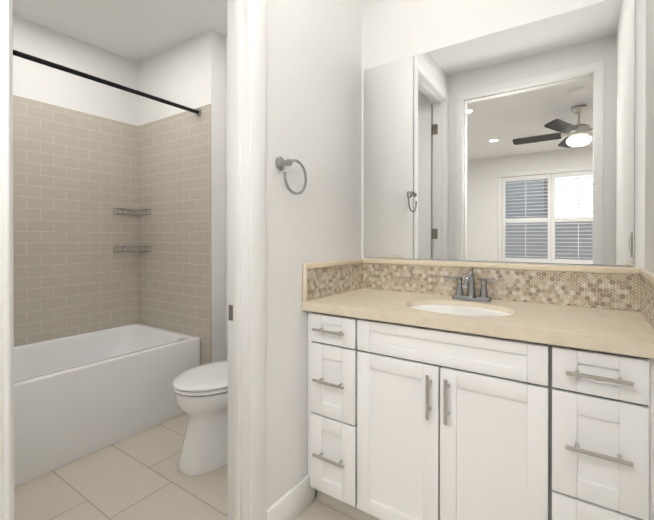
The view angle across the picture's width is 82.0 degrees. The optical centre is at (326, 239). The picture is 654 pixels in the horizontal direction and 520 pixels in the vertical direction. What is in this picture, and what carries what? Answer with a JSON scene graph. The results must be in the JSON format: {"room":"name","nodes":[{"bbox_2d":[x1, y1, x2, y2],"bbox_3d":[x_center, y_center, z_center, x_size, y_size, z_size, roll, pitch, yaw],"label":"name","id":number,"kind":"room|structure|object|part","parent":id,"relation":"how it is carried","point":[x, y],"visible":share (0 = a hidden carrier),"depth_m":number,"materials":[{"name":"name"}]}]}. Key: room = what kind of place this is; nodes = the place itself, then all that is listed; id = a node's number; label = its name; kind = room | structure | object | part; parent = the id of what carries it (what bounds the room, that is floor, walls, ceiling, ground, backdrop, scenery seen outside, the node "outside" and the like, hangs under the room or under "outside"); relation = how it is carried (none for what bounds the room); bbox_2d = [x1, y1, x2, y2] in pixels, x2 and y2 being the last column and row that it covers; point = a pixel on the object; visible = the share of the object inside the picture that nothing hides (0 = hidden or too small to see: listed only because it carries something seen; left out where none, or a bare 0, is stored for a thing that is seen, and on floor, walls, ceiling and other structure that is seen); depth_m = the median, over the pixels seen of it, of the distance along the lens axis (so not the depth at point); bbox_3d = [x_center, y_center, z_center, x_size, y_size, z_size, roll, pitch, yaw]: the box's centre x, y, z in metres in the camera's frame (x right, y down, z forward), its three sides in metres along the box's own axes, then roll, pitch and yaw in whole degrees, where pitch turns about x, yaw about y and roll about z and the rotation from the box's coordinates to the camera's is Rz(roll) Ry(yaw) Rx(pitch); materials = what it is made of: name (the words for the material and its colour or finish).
{"room":"bathroom","nodes":[
{"label":"bathroom","id":0,"kind":"room"},
{"bbox_2d":[13,0,226,62],"bbox_3d":[-0.981,-1.487,-0.442,5.320,0.100,5.830,0,0,34],"label":"ceiling","id":1,"kind":"structure","parent":0,"point":[137,31],"depth_m":2.48,"materials":[{"name":"paint"}]},
{"bbox_2d":[14,413,361,519],"bbox_3d":[-0.981,1.223,-0.430,5.320,0.100,5.830,0,0,34],"label":"floor","id":2,"kind":"structure","parent":0,"point":[139,476],"depth_m":1.75,"materials":[{"name":"tile"}]},
{"bbox_2d":[14,323,199,486],"bbox_3d":[-1.621,0.922,2.267,0.807,0.479,1.434,0,0,34],"label":"bathtub","id":3,"kind":"object","parent":2,"relation":"on","point":[77,396],"visible":0.96,"depth_m":2.17,"materials":[{"name":"white ceramic"}]},
{"bbox_2d":[173,298,227,474],"bbox_3d":[-0.542,0.765,2.137,0.440,0.795,0.686,0,0,34],"label":"toilet","id":4,"kind":"object","parent":2,"relation":"on","point":[201,395],"visible":0.38,"depth_m":1.90,"materials":[{"name":"white ceramic"}]},
{"bbox_3d":[-0.600,0.746,2.053,0.378,0.046,0.482,0,0,34],"label":"seat","id":5,"kind":"part","parent":4,"relation":"part of","materials":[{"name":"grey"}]},
{"bbox_2d":[302,258,653,519],"bbox_3d":[0.525,0.634,1.495,1.182,1.062,0.543,0,0,34],"label":"bathroom vanity","id":6,"kind":"object","parent":2,"relation":"on","point":[445,390],"visible":1,"depth_m":1.30,"materials":[{"name":"paint"}]},
{"bbox_2d":[302,288,653,350],"bbox_3d":[0.529,0.275,1.500,1.182,0.020,0.529,0,0,34],"label":"countertop","id":7,"kind":"structure","parent":6,"relation":"on","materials":[{"name":"stone"}]},
{"bbox_2d":[410,305,510,314],"bbox_3d":[0.514,0.362,1.475,0.435,0.152,0.318,0,0,34],"label":"sink","id":8,"kind":"object","parent":7,"relation":"in","point":[447,309],"depth_m":1.52,"materials":[{"name":"white ceramic"}]},
{"bbox_2d":[444,267,500,301],"bbox_3d":[0.607,0.192,1.610,0.239,0.144,0.143,0,0,34],"label":"faucet","id":9,"kind":"object","parent":7,"relation":"on","point":[469,281],"depth_m":1.63,"materials":[{"name":"silver metal"}]},
{"bbox_2d":[303,258,653,328],"bbox_3d":[0.530,0.184,1.500,1.182,0.162,0.526,0,0,34],"label":"backsplash","id":10,"kind":"structure","parent":6,"relation":"on","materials":[{"name":"tile"}]},
{"bbox_2d":[13,0,653,509],"bbox_3d":[-0.369,-0.136,0.466,5.170,2.610,0.130,0,0,34],"label":"wall","id":11,"kind":"structure","parent":0,"point":[323,56],"depth_m":0.12,"materials":[{"name":"paint"}]},
{"bbox_2d":[0,0,10,519],"bbox_3d":[-0.241,-0.053,0.372,1.042,2.445,0.140,0,0,34],"label":"door frame","id":12,"kind":"structure","parent":11,"relation":"attached to","point":[6,262],"depth_m":0.69,"materials":[{"name":"wood"}]},
{"bbox_2d":[13,95,136,345],"bbox_3d":[-1.961,0.116,2.496,0.010,2.090,1.440,0,0,34],"label":"wall tile","id":13,"kind":"structure","parent":11,"relation":"attached to","point":[78,177],"depth_m":2.68,"materials":[{"name":"beige tile"}]},
{"bbox_2d":[114,246,150,251],"bbox_3d":[-1.524,0.072,2.949,0.198,0.049,0.198,0,0,34],"label":"corner shelf","id":14,"kind":"object","parent":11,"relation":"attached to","point":[133,246],"visible":1,"depth_m":2.94,"materials":[{"name":"silver metal"}]},
{"bbox_2d":[114,208,150,214],"bbox_3d":[-1.524,-0.223,2.947,0.198,0.049,0.198,0,0,34],"label":"corner shelf","id":15,"kind":"object","parent":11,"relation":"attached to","point":[121,209],"visible":1,"depth_m":2.92,"materials":[{"name":"silver metal"}]},
{"bbox_2d":[9,0,265,519],"bbox_3d":[-0.512,-0.065,1.125,0.130,2.463,0.811,0,0,34],"label":"door frame","id":16,"kind":"structure","parent":11,"relation":"attached to","point":[238,119],"depth_m":1.38,"materials":[{"name":"wood"}]},
{"bbox_2d":[229,305,232,320],"bbox_3d":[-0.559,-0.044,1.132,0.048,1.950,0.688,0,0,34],"label":"strike plate","id":17,"kind":"object","parent":16,"relation":"attached to","point":[231,312],"visible":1,"depth_m":1.41,"materials":[{"name":"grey metal"}]},
{"bbox_2d":[137,104,211,364],"bbox_3d":[-1.164,0.115,2.829,0.890,2.090,0.010,0,0,34],"label":"wall tile","id":18,"kind":"structure","parent":11,"relation":"attached to","point":[174,151],"depth_m":2.79,"materials":[{"name":"beige tile"}]},
{"bbox_2d":[13,49,200,115],"bbox_3d":[-1.302,-0.887,2.041,0.052,0.052,1.437,0,0,34],"label":"shower rod","id":19,"kind":"object","parent":18,"relation":"attached to","point":[196,111],"visible":1,"depth_m":2.09,"materials":[{"name":"black painted metal"}]},
{"bbox_2d":[266,475,314,519],"bbox_3d":[-0.144,1.099,1.558,0.014,0.132,0.310,0,0,34],"label":"baseboard","id":20,"kind":"structure","parent":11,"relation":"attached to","point":[295,501],"depth_m":1.54,"materials":[{"name":"wood"}]},
{"bbox_2d":[275,157,306,194],"bbox_3d":[-0.139,-0.256,1.516,0.060,0.151,0.142,0,0,34],"label":"towel ring","id":21,"kind":"object","parent":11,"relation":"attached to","point":[281,163],"visible":1,"depth_m":1.48,"materials":[{"name":"silver metal"}]},
{"bbox_2d":[364,0,634,265],"bbox_3d":[0.671,-0.410,1.717,1.140,1.012,0.006,0,0,34],"label":"mirror","id":22,"kind":"object","parent":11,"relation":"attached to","point":[515,144],"visible":1,"depth_m":1.63,"materials":[{"name":"grey mirror"}]}
]}

